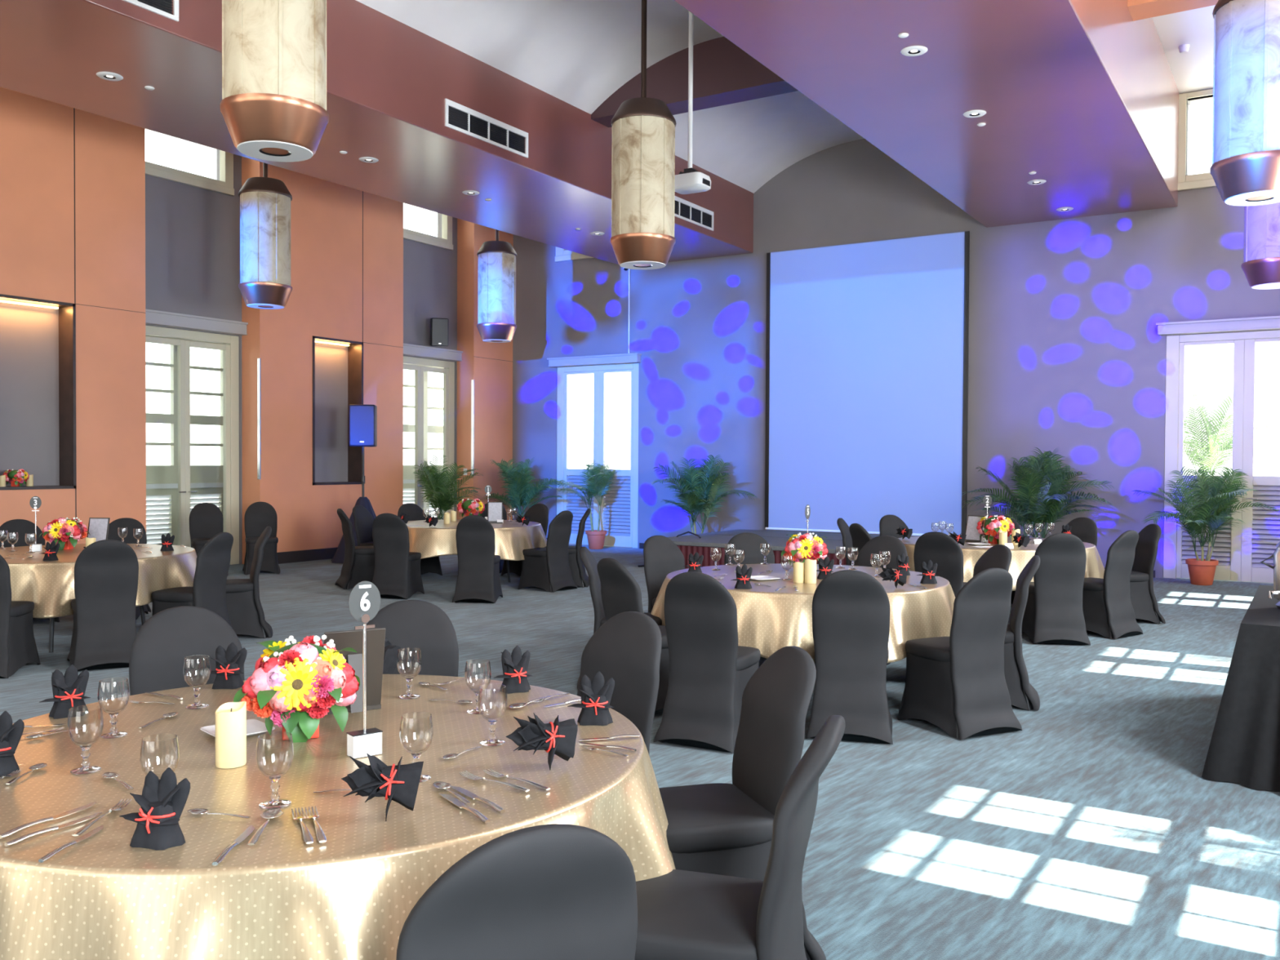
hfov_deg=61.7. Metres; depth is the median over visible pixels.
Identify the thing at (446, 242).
window
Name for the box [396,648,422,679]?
bowl
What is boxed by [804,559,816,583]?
pillar candle
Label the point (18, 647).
banquet chair
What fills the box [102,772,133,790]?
spoon
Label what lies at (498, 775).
fork
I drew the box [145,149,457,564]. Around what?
wall
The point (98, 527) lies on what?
menu board
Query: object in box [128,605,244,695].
banquet chair
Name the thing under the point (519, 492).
potted palm
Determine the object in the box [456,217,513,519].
wall pier
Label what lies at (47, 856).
table knife
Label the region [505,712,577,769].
folded napkin
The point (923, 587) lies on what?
table knife
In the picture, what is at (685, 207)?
grille
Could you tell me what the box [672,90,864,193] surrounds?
ceiling
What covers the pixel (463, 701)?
bowl
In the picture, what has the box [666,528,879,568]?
stage platform
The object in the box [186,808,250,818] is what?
spoon
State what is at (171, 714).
bowl
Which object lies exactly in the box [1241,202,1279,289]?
pendant lantern
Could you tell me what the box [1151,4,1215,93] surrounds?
ceiling
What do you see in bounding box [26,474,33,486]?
pillar candle
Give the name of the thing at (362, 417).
grille
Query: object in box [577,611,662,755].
banquet chair
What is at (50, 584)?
tablecloth
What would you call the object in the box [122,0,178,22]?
ceiling vent
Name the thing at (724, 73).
ceiling beam
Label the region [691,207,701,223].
grille
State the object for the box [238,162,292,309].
pendant lantern
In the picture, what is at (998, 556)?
banquet chair
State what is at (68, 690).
folded napkin
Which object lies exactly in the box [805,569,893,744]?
banquet chair
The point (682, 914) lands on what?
banquet chair
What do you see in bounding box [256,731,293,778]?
bowl
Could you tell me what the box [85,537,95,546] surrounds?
pillar candle
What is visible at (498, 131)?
grille
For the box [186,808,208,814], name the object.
bowl
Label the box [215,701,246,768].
pillar candle
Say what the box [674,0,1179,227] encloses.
ceiling
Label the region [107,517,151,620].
banquet chair
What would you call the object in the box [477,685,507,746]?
water goblet
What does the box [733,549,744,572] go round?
water goblet
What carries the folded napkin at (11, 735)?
on the tablecloth at (351, 895)
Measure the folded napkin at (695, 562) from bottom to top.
0.153 m
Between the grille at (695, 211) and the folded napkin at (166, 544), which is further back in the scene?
the grille at (695, 211)
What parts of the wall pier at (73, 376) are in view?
niche frame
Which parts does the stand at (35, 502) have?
rod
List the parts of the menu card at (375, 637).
easel leg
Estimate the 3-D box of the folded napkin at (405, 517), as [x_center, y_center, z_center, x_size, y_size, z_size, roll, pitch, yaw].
[-2.905,0.471,13.193,0.083,0.150,0.183,0,1,-33]
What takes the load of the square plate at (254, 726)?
on the tablecloth at (351, 895)
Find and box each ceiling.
[0,0,753,264]
[355,0,724,114]
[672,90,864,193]
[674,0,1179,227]
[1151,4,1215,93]
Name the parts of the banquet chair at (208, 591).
seat, backrest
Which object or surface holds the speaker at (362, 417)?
on the floor
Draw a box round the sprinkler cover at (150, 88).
[144,85,154,90]
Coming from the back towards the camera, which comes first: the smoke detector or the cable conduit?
the cable conduit
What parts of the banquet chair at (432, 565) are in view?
backrest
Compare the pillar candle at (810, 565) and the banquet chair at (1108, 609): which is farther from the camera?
the banquet chair at (1108, 609)
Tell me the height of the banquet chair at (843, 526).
0.957 m
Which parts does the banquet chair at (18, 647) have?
backrest, seat, leg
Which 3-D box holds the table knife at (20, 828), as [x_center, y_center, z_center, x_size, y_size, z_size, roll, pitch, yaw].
[-1.290,0.742,2.353,0.021,0.012,0.248,1,1,21]
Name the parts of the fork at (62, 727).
handle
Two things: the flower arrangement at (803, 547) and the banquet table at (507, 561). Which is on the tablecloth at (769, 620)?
the flower arrangement at (803, 547)
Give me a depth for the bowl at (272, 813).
2.39 m
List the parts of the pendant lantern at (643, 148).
lamp shade, rod, rod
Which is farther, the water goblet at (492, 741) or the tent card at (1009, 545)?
the tent card at (1009, 545)
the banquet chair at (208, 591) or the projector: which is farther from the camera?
the projector
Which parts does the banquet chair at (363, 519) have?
seat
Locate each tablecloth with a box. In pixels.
[0,543,196,617]
[0,674,675,959]
[406,519,546,560]
[650,563,955,662]
[897,535,1104,591]
[1201,585,1279,791]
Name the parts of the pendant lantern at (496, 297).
lamp shade, rod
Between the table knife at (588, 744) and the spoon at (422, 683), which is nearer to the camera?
the table knife at (588, 744)
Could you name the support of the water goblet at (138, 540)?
on the tablecloth at (50, 584)
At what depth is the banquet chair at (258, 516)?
14.65 m
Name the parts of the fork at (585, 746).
handle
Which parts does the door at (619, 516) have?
louvre panel, louvre panel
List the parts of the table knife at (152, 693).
blade, handle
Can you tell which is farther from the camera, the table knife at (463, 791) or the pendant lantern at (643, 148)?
the pendant lantern at (643, 148)
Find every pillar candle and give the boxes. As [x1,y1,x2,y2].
[0,475,5,486]
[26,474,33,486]
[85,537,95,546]
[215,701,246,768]
[444,512,450,524]
[450,510,456,521]
[793,561,804,582]
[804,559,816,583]
[999,531,1007,545]
[1011,528,1020,546]
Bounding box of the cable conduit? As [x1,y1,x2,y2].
[627,268,630,353]
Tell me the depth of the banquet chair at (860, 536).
10.38 m
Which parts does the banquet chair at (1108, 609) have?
seat, leg, backrest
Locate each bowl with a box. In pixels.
[25,733,44,738]
[28,763,47,769]
[66,706,103,746]
[97,677,129,714]
[102,772,119,778]
[162,711,178,717]
[182,655,210,687]
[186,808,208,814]
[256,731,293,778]
[260,807,284,818]
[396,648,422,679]
[399,711,433,755]
[418,681,430,685]
[432,781,451,789]
[442,753,458,759]
[457,699,472,703]
[464,659,491,692]
[477,685,507,721]
[508,702,526,708]
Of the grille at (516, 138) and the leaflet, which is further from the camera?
the grille at (516, 138)
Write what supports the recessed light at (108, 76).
in the ceiling at (389, 82)
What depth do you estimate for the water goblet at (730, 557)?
8.26 m
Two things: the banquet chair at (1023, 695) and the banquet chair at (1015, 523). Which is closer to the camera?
the banquet chair at (1023, 695)
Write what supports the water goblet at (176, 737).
on the tablecloth at (351, 895)
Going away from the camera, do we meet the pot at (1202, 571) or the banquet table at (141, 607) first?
the banquet table at (141, 607)
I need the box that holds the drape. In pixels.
[331,497,376,563]
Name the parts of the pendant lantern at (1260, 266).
lamp shade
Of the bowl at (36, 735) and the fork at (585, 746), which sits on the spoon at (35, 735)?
the bowl at (36, 735)
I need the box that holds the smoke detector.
[1178,44,1190,53]
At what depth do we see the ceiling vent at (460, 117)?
11.91 m
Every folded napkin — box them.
[0,711,24,777]
[39,664,90,719]
[40,540,59,560]
[119,767,190,850]
[155,533,174,551]
[201,642,247,688]
[341,753,423,821]
[382,637,402,674]
[400,512,409,524]
[424,514,438,526]
[493,645,531,693]
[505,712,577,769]
[515,514,529,525]
[567,671,614,725]
[682,551,703,573]
[731,564,752,589]
[816,555,834,579]
[877,564,906,587]
[894,553,911,575]
[896,524,912,539]
[916,560,937,583]
[948,530,966,546]
[1012,531,1029,547]
[1062,524,1071,533]
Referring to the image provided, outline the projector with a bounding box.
[674,11,711,194]
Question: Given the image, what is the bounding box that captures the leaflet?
[972,546,992,547]
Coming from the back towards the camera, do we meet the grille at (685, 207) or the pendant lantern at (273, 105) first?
the grille at (685, 207)
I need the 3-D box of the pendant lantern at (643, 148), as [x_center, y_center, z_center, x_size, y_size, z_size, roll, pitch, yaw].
[0.036,-3.700,10.937,0.670,3.016,0.670,0,1,-32]
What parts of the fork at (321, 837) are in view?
handle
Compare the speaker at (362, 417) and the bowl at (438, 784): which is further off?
the speaker at (362, 417)
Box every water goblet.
[0,529,8,549]
[7,532,17,551]
[25,533,35,552]
[66,706,103,774]
[97,677,129,738]
[133,528,142,546]
[139,733,179,779]
[182,655,210,709]
[256,731,293,808]
[396,648,422,699]
[399,711,433,782]
[464,659,491,714]
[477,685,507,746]
[710,550,721,570]
[724,543,735,564]
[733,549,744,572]
[760,543,770,564]
[780,555,793,580]
[835,547,846,568]
[847,546,858,569]
[870,553,882,577]
[1035,524,1043,538]
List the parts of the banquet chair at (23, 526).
backrest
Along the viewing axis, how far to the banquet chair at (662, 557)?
8.43 m
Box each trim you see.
[73,107,75,303]
[75,303,145,313]
[75,488,76,518]
[257,358,261,479]
[362,191,363,342]
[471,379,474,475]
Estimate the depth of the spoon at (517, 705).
3.46 m
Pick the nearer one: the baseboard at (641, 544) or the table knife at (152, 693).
the table knife at (152, 693)
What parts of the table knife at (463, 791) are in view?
blade, handle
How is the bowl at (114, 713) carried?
on the water goblet at (113, 733)
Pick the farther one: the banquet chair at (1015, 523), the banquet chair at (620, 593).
the banquet chair at (1015, 523)
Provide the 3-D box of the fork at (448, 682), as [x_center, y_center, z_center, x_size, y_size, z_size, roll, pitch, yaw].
[-0.663,0.720,3.842,0.022,0.007,0.177,1,1,40]
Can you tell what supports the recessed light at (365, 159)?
in the ceiling at (389, 82)
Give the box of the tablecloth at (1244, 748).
[1201,585,1279,791]
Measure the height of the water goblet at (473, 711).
0.160 m
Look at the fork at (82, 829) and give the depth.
2.35 m
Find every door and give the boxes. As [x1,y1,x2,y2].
[145,308,248,564]
[403,343,462,519]
[546,352,641,548]
[1155,315,1279,582]
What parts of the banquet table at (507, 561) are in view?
leg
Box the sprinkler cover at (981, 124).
[977,122,985,126]
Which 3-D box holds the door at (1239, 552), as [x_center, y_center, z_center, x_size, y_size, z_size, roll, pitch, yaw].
[7.778,-0.377,13.987,1.910,3.430,0.270,1,1,32]
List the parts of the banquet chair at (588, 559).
backrest, seat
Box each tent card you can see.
[1004,543,1013,548]
[1032,538,1041,543]
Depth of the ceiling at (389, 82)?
11.26 m
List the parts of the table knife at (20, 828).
handle, blade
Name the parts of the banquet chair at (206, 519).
seat, backrest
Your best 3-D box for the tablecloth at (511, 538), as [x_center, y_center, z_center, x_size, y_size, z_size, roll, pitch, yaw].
[-2.208,0.750,13.435,2.153,0.408,2.204,1,1,32]
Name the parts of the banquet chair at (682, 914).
seat, backrest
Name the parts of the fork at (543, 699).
handle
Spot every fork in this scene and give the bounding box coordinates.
[0,769,21,778]
[22,726,63,734]
[71,799,131,836]
[128,700,174,704]
[291,807,313,844]
[305,805,326,842]
[434,676,475,684]
[459,770,529,791]
[484,768,550,790]
[533,693,569,702]
[581,744,628,756]
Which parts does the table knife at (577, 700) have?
blade, handle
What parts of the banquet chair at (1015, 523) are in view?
backrest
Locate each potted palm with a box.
[411,454,481,519]
[481,457,565,516]
[555,457,620,549]
[652,454,757,533]
[962,447,1115,537]
[1133,465,1279,585]
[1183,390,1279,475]
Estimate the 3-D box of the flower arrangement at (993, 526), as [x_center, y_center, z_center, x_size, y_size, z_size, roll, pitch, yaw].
[3.500,0.497,10.566,0.349,0.306,0.361,0,1,-16]
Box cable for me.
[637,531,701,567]
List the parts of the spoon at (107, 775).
handle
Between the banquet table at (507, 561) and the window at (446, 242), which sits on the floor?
the banquet table at (507, 561)
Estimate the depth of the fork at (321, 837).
2.31 m
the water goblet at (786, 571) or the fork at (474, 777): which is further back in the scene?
the water goblet at (786, 571)
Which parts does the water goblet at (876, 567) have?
stem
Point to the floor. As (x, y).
(1093, 829)
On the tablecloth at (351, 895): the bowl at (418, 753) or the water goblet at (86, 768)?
the water goblet at (86, 768)
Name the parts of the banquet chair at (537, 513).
backrest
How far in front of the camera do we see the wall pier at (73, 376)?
13.21 m
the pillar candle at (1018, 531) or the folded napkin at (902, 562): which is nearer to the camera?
the folded napkin at (902, 562)
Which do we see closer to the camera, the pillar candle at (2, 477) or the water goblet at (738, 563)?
the water goblet at (738, 563)
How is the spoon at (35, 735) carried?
on the tablecloth at (351, 895)
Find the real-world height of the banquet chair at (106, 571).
0.957 m
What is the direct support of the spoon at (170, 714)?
on the tablecloth at (351, 895)
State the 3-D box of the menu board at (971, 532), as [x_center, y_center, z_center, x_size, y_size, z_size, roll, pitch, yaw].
[3.345,0.490,10.724,0.123,0.267,0.190,-1,1,-38]
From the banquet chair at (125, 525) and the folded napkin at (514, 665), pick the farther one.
the banquet chair at (125, 525)
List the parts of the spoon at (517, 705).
handle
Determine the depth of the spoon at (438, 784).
2.58 m
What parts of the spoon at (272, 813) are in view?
handle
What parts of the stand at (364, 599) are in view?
rod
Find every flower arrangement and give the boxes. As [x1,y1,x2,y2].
[2,468,30,486]
[39,517,90,550]
[233,635,359,742]
[456,497,485,517]
[781,533,828,567]
[976,515,1014,544]
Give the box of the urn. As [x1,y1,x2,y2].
[1260,541,1279,608]
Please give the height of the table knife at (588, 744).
0.009 m
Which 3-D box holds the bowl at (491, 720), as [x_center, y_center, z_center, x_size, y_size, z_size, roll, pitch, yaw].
[-0.415,0.631,3.021,0.083,0.098,0.083,0,1,-4]
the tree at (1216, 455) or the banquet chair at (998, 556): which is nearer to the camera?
the banquet chair at (998, 556)
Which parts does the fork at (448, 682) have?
handle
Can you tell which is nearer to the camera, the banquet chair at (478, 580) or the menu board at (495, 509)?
the banquet chair at (478, 580)
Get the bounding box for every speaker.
[331,404,377,563]
[430,317,448,346]
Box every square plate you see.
[200,719,275,737]
[750,575,780,581]
[966,542,991,545]
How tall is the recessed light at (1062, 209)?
0.022 m
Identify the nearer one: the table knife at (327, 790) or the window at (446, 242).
the table knife at (327, 790)
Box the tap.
[1267,590,1279,598]
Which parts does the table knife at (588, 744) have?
blade, handle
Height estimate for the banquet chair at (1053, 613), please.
0.957 m
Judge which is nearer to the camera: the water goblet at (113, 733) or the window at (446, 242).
the water goblet at (113, 733)
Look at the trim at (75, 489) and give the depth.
13.20 m
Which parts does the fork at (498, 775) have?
handle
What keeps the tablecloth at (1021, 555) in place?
on the banquet table
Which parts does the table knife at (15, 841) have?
handle, blade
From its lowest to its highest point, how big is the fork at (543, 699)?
0.008 m
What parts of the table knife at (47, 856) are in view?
handle, blade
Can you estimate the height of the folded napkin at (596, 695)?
0.153 m
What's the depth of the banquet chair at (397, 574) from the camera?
11.93 m
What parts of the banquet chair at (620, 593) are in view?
backrest, seat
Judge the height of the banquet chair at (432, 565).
0.957 m
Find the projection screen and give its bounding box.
[764,231,969,536]
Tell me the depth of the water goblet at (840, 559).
8.05 m
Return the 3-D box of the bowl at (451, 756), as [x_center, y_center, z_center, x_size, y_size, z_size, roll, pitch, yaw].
[-0.506,0.739,2.856,0.034,0.008,0.051,1,1,31]
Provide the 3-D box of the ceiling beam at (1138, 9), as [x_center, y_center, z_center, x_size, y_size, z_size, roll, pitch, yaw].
[6.062,-4.809,9.703,2.970,0.530,0.400,1,1,32]
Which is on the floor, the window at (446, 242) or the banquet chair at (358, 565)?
the banquet chair at (358, 565)
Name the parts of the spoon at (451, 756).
handle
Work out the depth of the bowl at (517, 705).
3.45 m
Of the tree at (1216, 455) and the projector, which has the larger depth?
the tree at (1216, 455)
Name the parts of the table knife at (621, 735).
blade, handle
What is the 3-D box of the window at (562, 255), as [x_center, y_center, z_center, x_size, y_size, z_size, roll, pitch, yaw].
[-0.783,-4.644,19.340,1.760,1.260,0.150,1,1,32]
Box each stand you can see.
[29,496,41,551]
[346,581,382,758]
[484,484,491,519]
[804,504,810,533]
[982,494,991,541]
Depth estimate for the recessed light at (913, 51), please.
8.92 m
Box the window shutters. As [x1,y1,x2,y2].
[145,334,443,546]
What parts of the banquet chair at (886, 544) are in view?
backrest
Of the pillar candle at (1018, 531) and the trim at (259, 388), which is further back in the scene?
the trim at (259, 388)
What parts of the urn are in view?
handle, tank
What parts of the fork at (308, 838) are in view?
handle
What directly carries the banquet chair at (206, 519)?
on the floor
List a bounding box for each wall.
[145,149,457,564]
[512,88,1279,577]
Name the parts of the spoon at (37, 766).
handle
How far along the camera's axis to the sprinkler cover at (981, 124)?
10.85 m
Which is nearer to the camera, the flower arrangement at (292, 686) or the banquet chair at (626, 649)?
the flower arrangement at (292, 686)
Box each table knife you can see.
[0,801,97,839]
[4,812,102,846]
[24,724,64,728]
[38,825,103,862]
[145,692,182,699]
[212,825,254,866]
[313,788,351,792]
[438,793,489,823]
[449,786,505,813]
[543,698,581,707]
[577,742,636,751]
[579,734,639,741]
[906,583,927,589]
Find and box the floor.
[0,543,1279,959]
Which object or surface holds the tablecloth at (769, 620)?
on the banquet table
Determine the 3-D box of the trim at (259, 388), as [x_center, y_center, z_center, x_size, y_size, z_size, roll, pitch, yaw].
[-5.514,-0.884,15.513,0.054,1.750,0.018,1,1,32]
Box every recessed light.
[96,71,123,80]
[359,156,378,163]
[462,190,479,195]
[590,231,604,235]
[900,45,928,56]
[963,110,986,117]
[1026,179,1045,184]
[1056,207,1073,211]
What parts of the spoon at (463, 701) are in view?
handle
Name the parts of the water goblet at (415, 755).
stem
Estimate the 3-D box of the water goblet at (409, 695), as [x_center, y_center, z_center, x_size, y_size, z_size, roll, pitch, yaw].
[-0.775,0.650,3.601,0.083,0.160,0.083,0,1,-24]
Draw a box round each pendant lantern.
[219,0,328,161]
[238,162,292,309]
[476,229,516,342]
[609,0,676,269]
[1209,0,1279,205]
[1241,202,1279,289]
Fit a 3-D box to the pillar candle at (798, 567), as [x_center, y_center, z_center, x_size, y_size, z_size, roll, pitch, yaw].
[1.050,0.607,7.074,0.076,0.139,0.076,0,1,-29]
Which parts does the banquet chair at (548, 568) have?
seat, backrest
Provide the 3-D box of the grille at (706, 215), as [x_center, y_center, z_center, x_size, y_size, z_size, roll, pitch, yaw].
[1.012,-3.952,16.275,0.013,0.195,0.304,1,1,32]
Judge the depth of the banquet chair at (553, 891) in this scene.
1.75 m
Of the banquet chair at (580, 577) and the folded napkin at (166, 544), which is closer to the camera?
the folded napkin at (166, 544)
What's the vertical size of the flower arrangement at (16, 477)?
0.226 m
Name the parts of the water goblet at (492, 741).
stem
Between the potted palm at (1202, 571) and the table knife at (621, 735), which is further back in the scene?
the potted palm at (1202, 571)
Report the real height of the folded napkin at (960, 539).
0.150 m
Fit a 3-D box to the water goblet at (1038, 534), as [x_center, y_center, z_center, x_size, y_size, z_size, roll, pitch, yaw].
[4.205,0.537,11.296,0.083,0.160,0.083,1,1,32]
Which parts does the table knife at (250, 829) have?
handle, blade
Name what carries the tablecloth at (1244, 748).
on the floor
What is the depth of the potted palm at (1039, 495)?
14.43 m
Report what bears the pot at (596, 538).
attached to the potted palm at (596, 538)
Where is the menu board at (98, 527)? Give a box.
[83,517,110,548]
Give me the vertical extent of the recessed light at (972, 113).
0.022 m
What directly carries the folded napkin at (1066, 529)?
on the tablecloth at (1021, 555)
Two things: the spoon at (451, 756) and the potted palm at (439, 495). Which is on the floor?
the potted palm at (439, 495)
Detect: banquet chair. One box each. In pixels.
[0,519,59,622]
[0,555,40,678]
[66,539,138,671]
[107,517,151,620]
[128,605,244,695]
[151,532,233,626]
[189,502,228,576]
[226,526,272,638]
[242,502,279,575]
[335,508,374,589]
[352,505,373,546]
[366,599,458,676]
[372,513,424,599]
[395,823,638,959]
[397,502,442,575]
[452,515,502,603]
[480,502,506,573]
[501,503,548,575]
[517,510,577,592]
[544,508,591,587]
[577,546,662,689]
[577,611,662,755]
[596,557,669,711]
[634,715,845,959]
[643,535,684,613]
[653,571,760,753]
[658,645,826,959]
[724,533,774,564]
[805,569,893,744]
[836,517,855,565]
[848,523,872,565]
[856,535,908,665]
[879,514,908,537]
[897,568,1022,740]
[913,531,967,597]
[973,544,1012,576]
[993,515,1021,604]
[1004,555,1039,711]
[1021,533,1090,644]
[1061,517,1097,546]
[1082,529,1143,639]
[1129,524,1165,623]
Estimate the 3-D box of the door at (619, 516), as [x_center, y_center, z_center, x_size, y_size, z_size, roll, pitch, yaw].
[-0.821,-0.519,19.378,1.970,3.430,0.270,1,1,32]
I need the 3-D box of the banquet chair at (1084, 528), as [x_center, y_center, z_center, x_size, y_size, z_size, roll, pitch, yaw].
[4.627,0.889,11.577,0.604,0.957,0.474,0,1,-36]
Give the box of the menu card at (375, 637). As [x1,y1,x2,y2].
[323,627,386,714]
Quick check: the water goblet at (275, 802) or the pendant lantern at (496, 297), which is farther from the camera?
the pendant lantern at (496, 297)
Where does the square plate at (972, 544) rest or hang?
on the tablecloth at (1021, 555)
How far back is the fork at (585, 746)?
2.93 m
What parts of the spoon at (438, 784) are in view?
handle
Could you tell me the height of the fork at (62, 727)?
0.006 m
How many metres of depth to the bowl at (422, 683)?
3.80 m
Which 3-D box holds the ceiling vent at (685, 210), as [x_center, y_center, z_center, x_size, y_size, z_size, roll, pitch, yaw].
[0.749,-3.958,15.851,0.020,0.290,1.410,1,1,32]
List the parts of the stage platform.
skirting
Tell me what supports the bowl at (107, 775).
on the spoon at (107, 775)
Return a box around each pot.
[585,529,606,549]
[1185,558,1218,585]
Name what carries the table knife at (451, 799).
on the tablecloth at (351, 895)
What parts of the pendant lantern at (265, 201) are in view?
lamp shade, rod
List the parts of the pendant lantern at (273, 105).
lamp shade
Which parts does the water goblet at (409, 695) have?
stem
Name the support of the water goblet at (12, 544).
on the tablecloth at (50, 584)
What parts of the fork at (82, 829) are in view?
handle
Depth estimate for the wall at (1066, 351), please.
15.82 m
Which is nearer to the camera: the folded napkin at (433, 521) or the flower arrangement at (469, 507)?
the folded napkin at (433, 521)
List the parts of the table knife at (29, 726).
blade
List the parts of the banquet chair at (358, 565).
backrest, seat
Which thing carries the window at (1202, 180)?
in the wall at (1066, 351)
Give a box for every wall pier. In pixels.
[0,86,146,544]
[241,156,403,564]
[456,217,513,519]
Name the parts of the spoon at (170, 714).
handle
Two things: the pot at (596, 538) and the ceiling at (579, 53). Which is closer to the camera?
the ceiling at (579, 53)
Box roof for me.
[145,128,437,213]
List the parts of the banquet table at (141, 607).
leg, leg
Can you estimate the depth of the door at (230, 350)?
15.11 m
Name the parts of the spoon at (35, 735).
handle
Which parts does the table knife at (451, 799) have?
blade, handle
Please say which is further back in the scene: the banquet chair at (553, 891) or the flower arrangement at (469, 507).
the flower arrangement at (469, 507)
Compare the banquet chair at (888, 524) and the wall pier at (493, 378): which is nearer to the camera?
the banquet chair at (888, 524)
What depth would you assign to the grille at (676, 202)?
15.51 m
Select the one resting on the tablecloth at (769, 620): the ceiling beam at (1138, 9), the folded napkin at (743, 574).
the folded napkin at (743, 574)
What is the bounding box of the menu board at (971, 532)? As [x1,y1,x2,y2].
[964,515,984,542]
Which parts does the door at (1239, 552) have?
louvre panel, louvre panel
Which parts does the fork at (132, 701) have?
handle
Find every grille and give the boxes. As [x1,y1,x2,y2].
[137,0,173,14]
[350,405,373,444]
[448,105,468,130]
[470,115,488,138]
[489,123,506,146]
[508,130,524,153]
[674,200,679,214]
[680,202,690,218]
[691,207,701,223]
[702,211,711,227]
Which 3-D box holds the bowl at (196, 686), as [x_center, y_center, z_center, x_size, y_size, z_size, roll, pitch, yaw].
[-1.424,0.619,3.446,0.083,0.098,0.083,0,1,11]
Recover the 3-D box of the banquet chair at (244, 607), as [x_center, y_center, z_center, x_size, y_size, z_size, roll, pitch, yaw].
[-3.527,0.887,9.339,0.604,0.957,0.474,0,1,-23]
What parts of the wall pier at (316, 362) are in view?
niche frame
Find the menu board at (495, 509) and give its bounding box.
[487,502,502,523]
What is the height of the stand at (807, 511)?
0.470 m
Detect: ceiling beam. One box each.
[591,36,798,127]
[1127,0,1218,21]
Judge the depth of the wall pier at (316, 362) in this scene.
16.65 m
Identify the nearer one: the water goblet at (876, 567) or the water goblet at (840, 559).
the water goblet at (876, 567)
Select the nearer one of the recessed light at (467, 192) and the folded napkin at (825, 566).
the folded napkin at (825, 566)
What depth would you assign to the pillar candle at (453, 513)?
13.89 m
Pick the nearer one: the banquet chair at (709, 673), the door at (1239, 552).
the banquet chair at (709, 673)
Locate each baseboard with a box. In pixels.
[276,546,337,564]
[546,537,1155,577]
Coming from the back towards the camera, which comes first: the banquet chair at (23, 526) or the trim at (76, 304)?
the trim at (76, 304)
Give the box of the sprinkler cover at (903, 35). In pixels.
[897,32,908,38]
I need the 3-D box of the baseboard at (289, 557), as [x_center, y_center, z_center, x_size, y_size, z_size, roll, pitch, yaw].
[-4.735,1.138,16.751,0.015,0.170,2.910,1,1,32]
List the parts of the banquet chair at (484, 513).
backrest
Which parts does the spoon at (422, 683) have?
handle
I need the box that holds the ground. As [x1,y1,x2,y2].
[147,491,1253,546]
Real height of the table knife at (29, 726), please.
0.009 m
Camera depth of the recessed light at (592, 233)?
16.17 m
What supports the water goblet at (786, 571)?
on the tablecloth at (769, 620)
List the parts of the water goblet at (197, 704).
stem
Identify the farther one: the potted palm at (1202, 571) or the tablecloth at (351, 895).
the potted palm at (1202, 571)
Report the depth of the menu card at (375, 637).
3.36 m
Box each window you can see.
[145,150,234,195]
[403,213,453,250]
[555,246,593,262]
[1177,88,1216,191]
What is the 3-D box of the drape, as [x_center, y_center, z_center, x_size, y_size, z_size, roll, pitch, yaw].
[-4.182,0.740,16.225,0.967,0.970,0.959,1,1,32]
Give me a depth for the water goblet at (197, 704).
3.44 m
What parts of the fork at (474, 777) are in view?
handle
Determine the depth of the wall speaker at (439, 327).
18.79 m
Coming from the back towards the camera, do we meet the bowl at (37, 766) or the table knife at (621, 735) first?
the table knife at (621, 735)
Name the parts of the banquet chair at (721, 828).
seat, backrest, leg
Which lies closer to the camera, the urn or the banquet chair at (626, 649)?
the banquet chair at (626, 649)
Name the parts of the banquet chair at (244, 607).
seat, backrest, leg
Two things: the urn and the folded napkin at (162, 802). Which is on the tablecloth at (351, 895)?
the folded napkin at (162, 802)
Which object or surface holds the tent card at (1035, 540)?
on the tablecloth at (1021, 555)
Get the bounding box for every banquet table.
[48,604,145,653]
[420,559,511,582]
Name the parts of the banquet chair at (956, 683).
leg, seat, leg, backrest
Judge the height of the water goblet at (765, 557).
0.160 m
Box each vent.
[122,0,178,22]
[444,97,528,158]
[674,195,713,231]
[702,177,710,186]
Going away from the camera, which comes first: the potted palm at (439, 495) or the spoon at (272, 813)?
the spoon at (272, 813)
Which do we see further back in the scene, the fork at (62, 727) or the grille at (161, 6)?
the grille at (161, 6)
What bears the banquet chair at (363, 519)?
on the floor
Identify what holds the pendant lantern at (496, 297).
hanging from the ceiling
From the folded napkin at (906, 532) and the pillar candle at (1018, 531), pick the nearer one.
the pillar candle at (1018, 531)
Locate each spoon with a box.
[5,763,47,784]
[25,728,83,738]
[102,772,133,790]
[137,711,178,728]
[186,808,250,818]
[247,807,284,845]
[418,681,447,690]
[429,699,472,703]
[432,781,471,804]
[442,746,481,759]
[508,696,549,708]
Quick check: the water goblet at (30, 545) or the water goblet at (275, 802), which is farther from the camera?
the water goblet at (30, 545)
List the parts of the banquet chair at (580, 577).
seat, backrest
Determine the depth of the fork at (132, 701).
3.48 m

